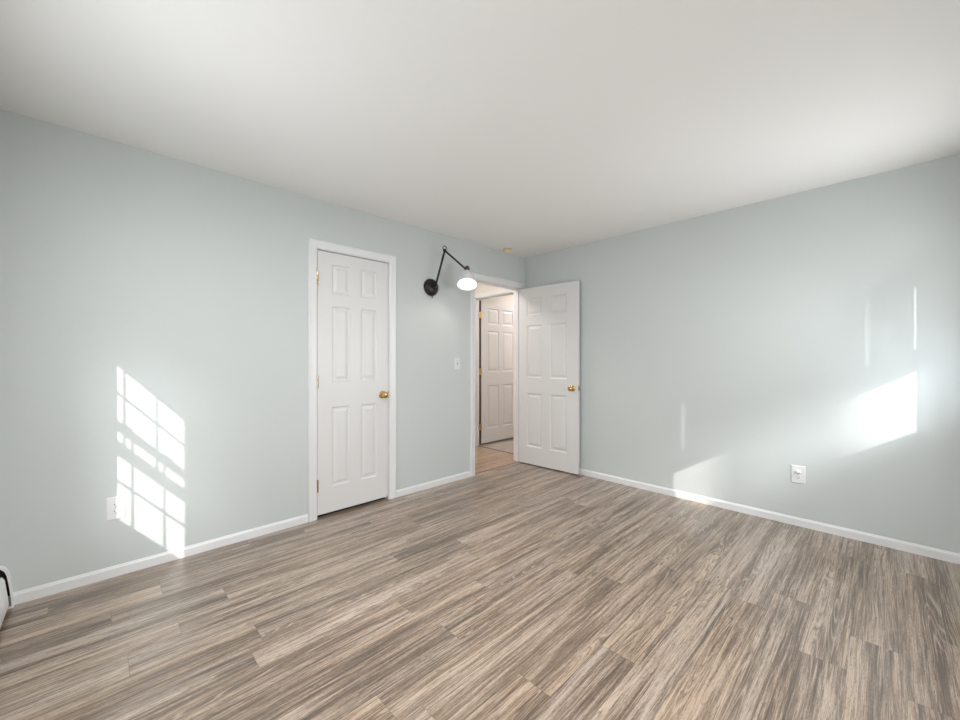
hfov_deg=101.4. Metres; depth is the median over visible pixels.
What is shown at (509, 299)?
wall
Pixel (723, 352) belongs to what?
wall
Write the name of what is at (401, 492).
baseboard
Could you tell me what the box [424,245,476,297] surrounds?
wall sconce
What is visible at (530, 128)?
ceiling
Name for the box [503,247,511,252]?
smoke detector
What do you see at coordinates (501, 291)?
trim
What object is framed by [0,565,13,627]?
baseboard heater
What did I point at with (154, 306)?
wall
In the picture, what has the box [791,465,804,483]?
power outlet
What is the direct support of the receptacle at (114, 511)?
attached to the power outlet at (115, 506)
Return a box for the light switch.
[454,358,459,368]
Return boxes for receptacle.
[112,502,119,506]
[112,509,119,513]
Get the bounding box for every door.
[317,250,388,515]
[479,300,513,443]
[520,281,579,473]
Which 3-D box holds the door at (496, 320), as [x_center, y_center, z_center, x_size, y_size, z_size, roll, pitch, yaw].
[0.305,0.171,5.844,0.862,2.040,0.100,0,0,-44]
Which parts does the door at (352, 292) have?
knob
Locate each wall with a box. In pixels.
[0,109,524,591]
[475,283,504,293]
[482,295,513,443]
[525,154,959,553]
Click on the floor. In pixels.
(518, 590)
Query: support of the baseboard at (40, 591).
attached to the wall at (154, 306)
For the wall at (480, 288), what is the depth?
5.37 m
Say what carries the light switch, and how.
attached to the wall at (154, 306)
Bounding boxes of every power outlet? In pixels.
[106,495,125,520]
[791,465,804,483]
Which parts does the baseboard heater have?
panel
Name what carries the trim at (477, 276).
attached to the wall at (154, 306)
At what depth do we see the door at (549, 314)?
4.35 m
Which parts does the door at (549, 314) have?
knob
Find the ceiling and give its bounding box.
[0,0,959,257]
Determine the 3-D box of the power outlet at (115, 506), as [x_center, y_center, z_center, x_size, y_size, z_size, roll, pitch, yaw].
[-2.043,0.831,2.206,0.082,0.128,0.009,0,0,-44]
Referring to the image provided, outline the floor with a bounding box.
[0,437,959,719]
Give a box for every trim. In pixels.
[308,238,395,521]
[470,272,525,476]
[475,289,513,297]
[475,292,513,445]
[476,280,521,460]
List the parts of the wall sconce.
wall plate, arm, arm, lamp shade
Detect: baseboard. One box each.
[8,514,307,604]
[396,471,470,497]
[580,468,959,563]
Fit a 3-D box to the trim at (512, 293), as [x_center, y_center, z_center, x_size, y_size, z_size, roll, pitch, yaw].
[0.229,0.169,5.260,0.082,2.088,0.808,0,0,-44]
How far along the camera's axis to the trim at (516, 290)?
4.70 m
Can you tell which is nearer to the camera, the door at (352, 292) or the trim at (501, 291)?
the door at (352, 292)
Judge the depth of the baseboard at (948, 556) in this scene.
2.88 m

